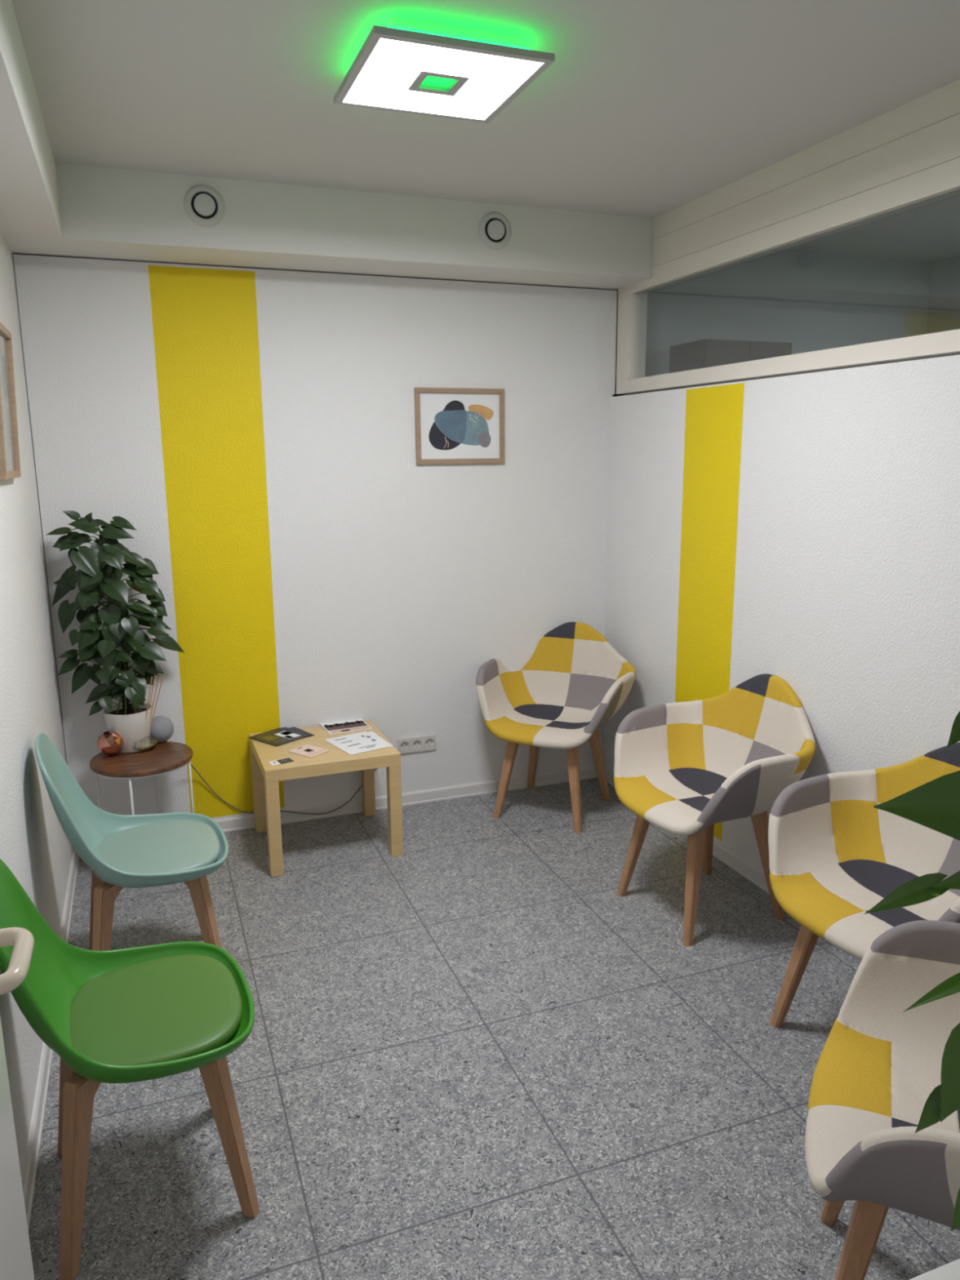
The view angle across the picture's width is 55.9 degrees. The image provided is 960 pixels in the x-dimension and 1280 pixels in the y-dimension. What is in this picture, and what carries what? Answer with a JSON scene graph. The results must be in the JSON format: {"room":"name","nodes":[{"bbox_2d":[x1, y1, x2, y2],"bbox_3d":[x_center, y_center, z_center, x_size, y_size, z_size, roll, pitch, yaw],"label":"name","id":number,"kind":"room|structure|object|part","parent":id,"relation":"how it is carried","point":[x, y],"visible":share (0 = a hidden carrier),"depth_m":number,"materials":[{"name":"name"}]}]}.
{"room":"waiting room","nodes":[
{"label":"waiting room","id":0,"kind":"room"},
{"bbox_2d":[0,233,73,1180],"bbox_3d":[-0.831,0.133,1.058,0.120,2.653,5.700,-5,12,-20],"label":"wall","id":1,"kind":"structure","parent":0,"point":[34,845],"depth_m":2.79,"materials":[{"name":"white paint"}]},
{"bbox_2d":[0,322,21,479],"bbox_3d":[-1.407,-0.702,2.679,0.039,0.440,0.360,-5,12,-20],"label":"framed picture","id":2,"kind":"object","parent":1,"relation":"attached to","point":[10,464],"visible":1,"depth_m":2.73,"materials":[{"name":"brown wood"}]},
{"bbox_3d":[-1.407,-0.702,2.679,0.003,0.404,0.324,-3,12,-20],"label":"picture glass","id":3,"kind":"part","parent":2,"relation":"part of","materials":[{"name":"clear glass"}]},
{"bbox_2d":[0,0,62,238],"bbox_3d":[-0.962,-1.202,1.566,0.192,0.243,3.364,-5,12,-20],"label":"ceiling beam","id":4,"kind":"structure","parent":1,"relation":"attached to","point":[29,200],"depth_m":2.38,"materials":[{"name":"white paint"}]},
{"bbox_2d":[22,848,79,1230],"bbox_3d":[-1.078,1.225,2.185,0.016,0.060,3.670,-5,12,-20],"label":"baseboard","id":5,"kind":"structure","parent":1,"relation":"attached to","point":[29,1173],"depth_m":2.33,"materials":[{"name":"white"}]},
{"bbox_2d":[13,249,932,819],"bbox_3d":[0.396,-0.579,4.436,4.597,2.653,0.100,-5,12,-20],"label":"wall","id":6,"kind":"structure","parent":0,"point":[254,429],"depth_m":4.00,"materials":[{"name":"white paint"}]},
{"bbox_2d":[183,184,224,226],"bbox_3d":[-1.003,-1.584,3.294,0.143,0.143,0.022,-5,12,-20],"label":"air vent","id":7,"kind":"object","parent":6,"relation":"attached to","point":[204,206],"visible":1,"depth_m":3.29,"materials":[{"name":"grey plastic"}]},
{"bbox_2d":[191,746,395,814],"bbox_3d":[-0.847,0.633,4.135,0.953,0.379,0.084,-6,13,-25],"label":"power cord","id":8,"kind":"object","parent":6,"relation":"attached to","point":[394,746],"visible":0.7,"depth_m":4.14,"materials":[{"name":"grey plastic"}]},
{"bbox_2d":[13,258,624,759],"bbox_3d":[-0.581,-0.499,4.094,2.726,2.653,0.070,-5,12,-20],"label":"trim","id":9,"kind":"structure","parent":6,"relation":"attached to","point":[615,394],"depth_m":4.33,"materials":[{"name":"grey"}]},
{"bbox_2d":[1,162,653,290],"bbox_3d":[-0.503,-1.643,3.669,2.562,0.243,0.336,-5,12,-20],"label":"ceiling beam","id":10,"kind":"structure","parent":6,"relation":"attached to","point":[112,214],"depth_m":3.51,"materials":[{"name":"white paint"}]},
{"bbox_2d":[397,737,411,753],"bbox_3d":[-0.360,0.503,4.306,0.062,0.072,0.011,-5,12,-20],"label":"wall socket","id":11,"kind":"object","parent":6,"relation":"attached to","point":[404,746],"visible":0.98,"depth_m":4.31,"materials":[{"name":"white plastic"}]},
{"bbox_2d":[213,765,597,832],"bbox_3d":[-0.545,0.783,4.290,2.526,0.060,0.016,-5,12,-20],"label":"baseboard","id":12,"kind":"structure","parent":6,"relation":"attached to","point":[244,822],"depth_m":4.38,"materials":[{"name":"white"}]},
{"bbox_2d":[410,735,423,752],"bbox_3d":[-0.301,0.498,4.327,0.062,0.072,0.011,-5,12,-20],"label":"wall socket","id":13,"kind":"object","parent":6,"relation":"attached to","point":[417,742],"visible":1,"depth_m":4.33,"materials":[{"name":"white plastic"}]},
{"bbox_2d":[422,734,435,751],"bbox_3d":[-0.242,0.493,4.349,0.062,0.072,0.011,-5,12,-20],"label":"wall socket","id":14,"kind":"object","parent":6,"relation":"attached to","point":[429,741],"visible":1,"depth_m":4.35,"materials":[{"name":"white plastic"}]},
{"bbox_2d":[413,387,504,463],"bbox_3d":[-0.088,-0.970,4.104,0.424,0.332,0.020,-5,12,-20],"label":"framed picture","id":15,"kind":"object","parent":6,"relation":"attached to","point":[453,425],"visible":1,"depth_m":4.10,"materials":[{"name":"white paper"}]},
{"bbox_2d":[478,211,511,249],"bbox_3d":[0.065,-1.670,3.686,0.143,0.143,0.022,-5,12,-20],"label":"air vent","id":16,"kind":"object","parent":6,"relation":"attached to","point":[494,228],"visible":1,"depth_m":3.68,"materials":[{"name":"grey plastic"}]},
{"bbox_2d":[617,79,959,292],"bbox_3d":[1.340,-1.420,2.570,0.100,0.263,3.670,-5,12,-20],"label":"ceiling beam","id":17,"kind":"structure","parent":6,"relation":"attached to","point":[913,147],"depth_m":2.98,"materials":[{"name":"beige paint"}]},
{"bbox_2d":[11,0,959,262],"bbox_3d":[1.288,-1.400,1.584,4.750,0.100,5.750,-5,12,-20],"label":"ceiling","id":18,"kind":"structure","parent":0,"point":[647,108],"depth_m":2.55,"materials":[{"name":"white paint"}]},
{"bbox_2d":[333,16,555,123],"bbox_3d":[-0.107,-1.453,2.305,0.447,0.066,0.447,-5,12,-20],"label":"ceiling lamp","id":19,"kind":"object","parent":18,"relation":"attached to","point":[404,65],"visible":1,"depth_m":2.24,"materials":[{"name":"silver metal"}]},
{"bbox_3d":[-0.107,-1.427,2.311,0.128,0.013,0.128,-5,12,-20],"label":"frame","id":20,"kind":"part","parent":19,"relation":"part of","materials":[{"name":"silver metal"}]},
{"bbox_2d":[343,38,542,119],"bbox_3d":[-0.107,-1.428,2.311,0.407,0.008,0.407,-5,12,-20],"label":"diffuser","id":21,"kind":"object","parent":19,"relation":"attached to","point":[404,75],"depth_m":2.29,"materials":[{"name":"white plastic"}]},
{"bbox_3d":[-0.107,-1.436,2.309,0.447,0.004,0.447,-5,12,-20],"label":"plate","id":22,"kind":"part","parent":19,"relation":"part of","materials":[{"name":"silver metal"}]},
{"bbox_2d":[28,777,959,1279],"bbox_3d":[1.311,1.296,2.144,4.750,0.100,5.750,-5,12,-20],"label":"floor","id":23,"kind":"structure","parent":0,"point":[466,1055],"depth_m":2.46,"materials":[{"name":"tile"}]},
{"bbox_2d":[0,858,260,1279],"bbox_3d":[-0.781,0.856,2.024,0.522,0.844,0.495,-6,13,-24],"label":"chair","id":24,"kind":"object","parent":23,"relation":"on","point":[148,1012],"visible":0.98,"depth_m":1.98,"materials":[{"name":"green plastic"}]},
{"bbox_3d":[-0.895,1.057,2.123,0.281,0.412,0.040,4,12,20],"label":"leg","id":25,"kind":"part","parent":24,"relation":"part of","materials":[{"name":"brown wood"}]},
{"bbox_3d":[-0.810,1.093,1.946,0.040,0.412,0.281,4,12,19],"label":"leg","id":26,"kind":"part","parent":24,"relation":"part of","materials":[{"name":"brown wood"}]},
{"bbox_3d":[-0.631,1.075,2.028,0.281,0.412,0.040,4,12,20],"label":"leg","id":27,"kind":"part","parent":24,"relation":"part of","materials":[{"name":"brown wood"}]},
{"bbox_2d":[35,733,228,951],"bbox_3d":[-1.068,0.686,2.852,0.522,0.844,0.495,-6,13,-23],"label":"chair","id":28,"kind":"object","parent":23,"relation":"on","point":[122,851],"visible":0.99,"depth_m":2.80,"materials":[{"name":"teal plastic"}]},
{"bbox_3d":[-1.181,0.887,2.954,0.281,0.412,0.040,4,13,21],"label":"leg","id":29,"kind":"part","parent":28,"relation":"part of","materials":[{"name":"brown wood"}]},
{"bbox_3d":[-1.101,0.923,2.774,0.040,0.412,0.281,4,13,21],"label":"leg","id":30,"kind":"part","parent":28,"relation":"part of","materials":[{"name":"brown wood"}]},
{"bbox_3d":[-0.919,0.906,2.851,0.281,0.412,0.040,4,13,21],"label":"leg","id":31,"kind":"part","parent":28,"relation":"part of","materials":[{"name":"brown wood"}]},
{"bbox_2d":[89,741,194,814],"bbox_3d":[-1.363,0.700,3.702,0.392,0.474,0.392,-5,12,-20],"label":"round side table","id":32,"kind":"object","parent":23,"relation":"on","point":[166,757],"visible":0.56,"depth_m":3.59,"materials":[{"name":"brown wood"}]},
{"bbox_3d":[-1.546,0.714,3.686,0.008,0.448,0.008,0,12,2],"label":"leg","id":33,"kind":"part","parent":32,"relation":"part of","materials":[{"name":"white metal"}]},
{"bbox_2d":[97,731,124,755],"bbox_3d":[-1.495,0.417,3.667,0.108,0.096,0.112,-5,12,-20],"label":"candle holder","id":34,"kind":"object","parent":32,"relation":"on","point":[108,744],"visible":0.97,"depth_m":3.63,"materials":[{"name":"orange metal"}]},
{"bbox_2d":[44,510,184,753],"bbox_3d":[-1.447,-0.030,3.634,0.489,0.984,0.247,-5,12,-20],"label":"pothos","id":35,"kind":"object","parent":32,"relation":"on","point":[99,575],"visible":0.99,"depth_m":3.59,"materials":[{"name":"green plant"}]},
{"bbox_2d":[102,702,151,753],"bbox_3d":[-1.445,0.365,3.732,0.189,0.169,0.189,-5,12,-20],"label":"pot","id":36,"kind":"object","parent":35,"relation":"attached to","point":[131,722],"depth_m":3.67,"materials":[{"name":"white ceramic"}]},
{"bbox_3d":[-1.345,0.746,3.524,0.008,0.448,0.008,-11,16,-42],"label":"leg","id":37,"kind":"part","parent":32,"relation":"part of","materials":[{"name":"white metal"}]},
{"bbox_2d":[132,673,164,751],"bbox_3d":[-1.367,0.295,3.708,0.164,0.316,0.118,-5,12,-20],"label":"reed diffuser","id":38,"kind":"object","parent":32,"relation":"on","point":[146,744],"visible":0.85,"depth_m":3.70,"materials":[{"name":"clear glass"}]},
{"bbox_2d":[132,734,157,751],"bbox_3d":[-1.388,0.414,3.724,0.116,0.075,0.118,-5,12,-20],"label":"glass bottle","id":39,"kind":"object","parent":38,"relation":"attached to","point":[147,743],"depth_m":3.69,"materials":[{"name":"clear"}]},
{"bbox_3d":[-1.381,0.672,3.883,0.008,0.448,0.008,0,12,2],"label":"leg","id":40,"kind":"part","parent":32,"relation":"part of","materials":[{"name":"white metal"}]},
{"bbox_2d":[150,715,173,742],"bbox_3d":[-1.352,0.376,3.822,0.112,0.110,0.112,-5,12,-20],"label":"stone ball","id":41,"kind":"object","parent":32,"relation":"on","point":[162,727],"visible":0.84,"depth_m":3.78,"materials":[{"name":"white stone"}]},
{"bbox_3d":[-1.180,0.704,3.721,0.008,0.448,0.008,0,12,2],"label":"leg","id":42,"kind":"part","parent":32,"relation":"part of","materials":[{"name":"white metal"}]},
{"bbox_2d":[248,720,403,877],"bbox_3d":[-0.674,0.663,3.918,0.550,0.450,0.515,-5,13,-20],"label":"table","id":43,"kind":"object","parent":23,"relation":"on","point":[265,776],"visible":0.92,"depth_m":3.74,"materials":[{"name":"brown wood"}]},
{"bbox_3d":[-0.990,0.664,4.050,0.050,0.400,0.050,-5,13,-20],"label":"leg","id":44,"kind":"part","parent":43,"relation":"part of","materials":[{"name":"brown wood"}]},
{"bbox_3d":[-0.825,0.751,3.624,0.050,0.400,0.050,-5,13,-20],"label":"leg","id":45,"kind":"part","parent":43,"relation":"part of","materials":[{"name":"brown wood"}]},
{"bbox_2d":[268,760,279,765],"bbox_3d":[-0.824,0.493,3.630,0.034,0.001,0.052,-7,13,-27],"label":"business card","id":46,"kind":"object","parent":43,"relation":"on","point":[273,762],"visible":1,"depth_m":3.63,"materials":[{"name":"white paper"}]},
{"bbox_2d":[276,757,293,764],"bbox_3d":[-0.787,0.488,3.653,0.056,0.001,0.051,-9,14,-35],"label":"business card","id":47,"kind":"object","parent":43,"relation":"on","point":[285,760],"visible":1,"depth_m":3.65,"materials":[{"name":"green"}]},
{"bbox_2d":[288,726,315,739],"bbox_3d":[-0.858,0.421,3.981,0.195,0.002,0.175,-11,16,-41],"label":"brochure","id":48,"kind":"object","parent":43,"relation":"on","point":[293,727],"visible":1,"depth_m":4.05,"materials":[{"name":"grey paper"}]},
{"bbox_2d":[247,727,311,746],"bbox_3d":[-0.876,0.421,3.966,0.193,0.003,0.200,9,15,38],"label":"brochure","id":49,"kind":"object","parent":48,"relation":"on","point":[282,735],"visible":1,"depth_m":3.96,"materials":[{"name":"grey paper"}]},
{"bbox_2d":[288,744,329,758],"bbox_3d":[-0.713,0.462,3.767,0.137,0.004,0.107,8,15,36],"label":"flyer","id":50,"kind":"object","parent":43,"relation":"on","point":[307,750],"visible":1,"depth_m":3.76,"materials":[{"name":"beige paper"}]},
{"bbox_2d":[320,719,372,734],"bbox_3d":[-0.612,0.390,4.113,0.195,0.003,0.190,-6,13,-24],"label":"magazine","id":51,"kind":"object","parent":43,"relation":"on","point":[342,726],"visible":1,"depth_m":4.10,"materials":[{"name":"white paper"}]},
{"bbox_3d":[-0.523,0.624,4.223,0.050,0.400,0.050,-5,13,-20],"label":"leg","id":52,"kind":"part","parent":43,"relation":"part of","materials":[{"name":"brown wood"}]},
{"bbox_2d":[368,731,392,747],"bbox_3d":[-0.493,0.436,3.890,0.158,0.001,0.239,-6,13,-27],"label":"sheet","id":53,"kind":"object","parent":43,"relation":"on","point":[370,732],"visible":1,"depth_m":3.98,"materials":[{"name":"white paper"}]},
{"bbox_2d":[324,731,393,755],"bbox_3d":[-0.520,0.439,3.871,0.201,0.002,0.250,-9,14,-34],"label":"sheet","id":54,"kind":"object","parent":53,"relation":"on","point":[364,741],"visible":1,"depth_m":3.86,"materials":[{"name":"white paper"}]},
{"bbox_3d":[-0.358,0.711,3.797,0.050,0.400,0.050,-5,13,-20],"label":"leg","id":55,"kind":"part","parent":43,"relation":"part of","materials":[{"name":"brown wood"}]},
{"bbox_2d":[475,622,636,833],"bbox_3d":[0.357,0.380,4.251,0.720,0.851,0.581,5,13,25],"label":"armchair","id":56,"kind":"object","parent":23,"relation":"on","point":[574,682],"visible":1,"depth_m":4.31,"materials":[{"name":"yellow fabric"}]},
{"bbox_3d":[0.127,0.620,4.195,0.145,0.408,0.061,-5,12,-19],"label":"leg","id":57,"kind":"part","parent":56,"relation":"part of","materials":[{"name":"brown wood"}]},
{"bbox_3d":[0.268,0.558,4.486,0.061,0.408,0.145,-5,12,-19],"label":"leg","id":58,"kind":"part","parent":56,"relation":"part of","materials":[{"name":"brown wood"}]},
{"bbox_3d":[0.424,0.646,4.056,0.061,0.408,0.145,-5,12,-19],"label":"leg","id":59,"kind":"part","parent":56,"relation":"part of","materials":[{"name":"brown wood"}]},
{"bbox_3d":[0.566,0.585,4.347,0.145,0.408,0.061,-5,12,-19],"label":"leg","id":60,"kind":"part","parent":56,"relation":"part of","materials":[{"name":"brown wood"}]},
{"bbox_2d":[613,673,815,946],"bbox_3d":[0.839,0.573,3.306,0.581,0.851,0.720,-6,13,-25],"label":"armchair","id":61,"kind":"object","parent":23,"relation":"on","point":[686,768],"visible":1,"depth_m":3.35,"materials":[{"name":"fabric"}]},
{"bbox_3d":[0.594,0.778,3.414,0.145,0.408,0.061,4,12,19],"label":"leg","id":62,"kind":"part","parent":61,"relation":"part of","materials":[{"name":"brown wood"}]},
{"bbox_3d":[0.738,0.838,3.123,0.061,0.408,0.145,4,12,19],"label":"leg","id":63,"kind":"part","parent":61,"relation":"part of","materials":[{"name":"brown wood"}]},
{"bbox_3d":[0.891,0.747,3.554,0.061,0.408,0.145,4,12,19],"label":"leg","id":64,"kind":"part","parent":61,"relation":"part of","materials":[{"name":"brown wood"}]},
{"bbox_3d":[1.034,0.806,3.264,0.145,0.408,0.061,4,12,19],"label":"leg","id":65,"kind":"part","parent":61,"relation":"part of","materials":[{"name":"brown wood"}]},
{"bbox_2d":[669,339,791,373],"bbox_3d":[1.205,-0.366,4.543,0.474,2.140,0.310,-5,12,-20],"label":"tall cabinet","id":66,"kind":"object","parent":23,"relation":"on","point":[703,353],"visible":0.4,"depth_m":4.20,"materials":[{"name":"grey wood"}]},
{"bbox_3d":[1.144,-0.358,4.363,0.235,2.078,0.019,-5,12,-20],"label":"door","id":67,"kind":"part","parent":66,"relation":"part of","materials":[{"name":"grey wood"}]},
{"bbox_3d":[1.368,-0.377,4.445,0.235,2.078,0.019,-5,12,-20],"label":"door","id":68,"kind":"part","parent":66,"relation":"part of","materials":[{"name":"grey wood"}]},
{"bbox_2d":[768,742,959,1027],"bbox_3d":[1.172,0.735,2.513,0.581,0.851,0.720,-6,13,-25],"label":"armchair","id":69,"kind":"object","parent":23,"relation":"on","point":[834,855],"visible":0.7,"depth_m":2.64,"materials":[{"name":"multicoloured fabric"}]},
{"bbox_3d":[0.928,0.940,2.622,0.145,0.408,0.061,4,12,19],"label":"leg","id":70,"kind":"part","parent":69,"relation":"part of","materials":[{"name":"brown wood"}]},
{"bbox_2d":[804,920,959,1279],"bbox_3d":[0.902,0.918,1.640,0.581,0.851,0.720,5,13,23],"label":"armchair","id":71,"kind":"object","parent":23,"relation":"on","point":[877,1068],"visible":0.96,"depth_m":1.76,"materials":[{"name":"fabric"}]},
{"bbox_3d":[0.792,1.089,1.908,0.061,0.408,0.145,-5,13,-21],"label":"leg","id":72,"kind":"part","parent":71,"relation":"part of","materials":[{"name":"brown wood"}]},
{"bbox_3d":[0.661,1.152,1.613,0.145,0.408,0.061,-5,13,-21],"label":"leg","id":73,"kind":"part","parent":71,"relation":"part of","materials":[{"name":"brown wood"}]},
{"bbox_2d":[909,1258,959,1279],"bbox_3d":[0.960,1.057,1.092,1.010,0.800,0.257,-5,12,-20],"label":"base cabinet","id":74,"kind":"object","parent":23,"relation":"on","point":[950,1271],"visible":1,"depth_m":0.97,"materials":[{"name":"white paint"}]},
{"bbox_2d":[863,711,959,1231],"bbox_3d":[0.819,0.384,1.026,0.782,0.546,0.304,2,12,10],"label":"plant","id":75,"kind":"object","parent":74,"relation":"on","point":[935,805],"visible":1,"depth_m":1.00,"materials":[{"name":"green plant"}]},
{"bbox_2d":[601,354,959,872],"bbox_3d":[1.328,0.112,2.879,0.120,1.918,3.670,-5,12,-20],"label":"wall","id":76,"kind":"structure","parent":0,"point":[802,530],"depth_m":3.16,"materials":[{"name":"white paint"}]},
{"bbox_2d":[604,767,768,893],"bbox_3d":[1.272,1.027,3.044,0.016,0.060,3.670,-5,12,-20],"label":"baseboard","id":77,"kind":"structure","parent":76,"relation":"attached to","point":[739,864],"depth_m":3.65,"materials":[{"name":"white"}]},
{"bbox_2d":[616,177,959,394],"bbox_3d":[1.337,-1.068,2.639,0.094,0.463,3.667,-5,12,-20],"label":"window","id":78,"kind":"structure","parent":76,"relation":"in","point":[631,379],"depth_m":3.27,"materials":[{"name":"beige paint"}]},
{"bbox_2d":[926,255,959,333],"bbox_3d":[3.159,-0.406,3.490,0.100,2.653,3.700,-5,12,-20],"label":"wall","id":79,"kind":"structure","parent":0,"point":[944,308],"depth_m":4.84,"materials":[{"name":"grey paint"}]},
{"bbox_3d":[0.810,0.209,0.629,2.646,2.653,0.130,-5,12,-20],"label":"wall","id":80,"kind":"structure","parent":0,"visible":0},
{"bbox_2d":[0,927,34,1279],"bbox_3d":[-0.456,0.506,0.763,0.106,2.024,0.865,-5,12,-20],"label":"door","id":81,"kind":"structure","parent":80,"relation":"in","point":[15,1257],"depth_m":1.12,"materials":[{"name":"white paint"}]},
{"bbox_3d":[-0.540,0.357,1.017,0.066,0.052,0.146,-5,12,-20],"label":"handle","id":82,"kind":"part","parent":81,"relation":"part of","materials":[{"name":"beige plastic"}]}
]}

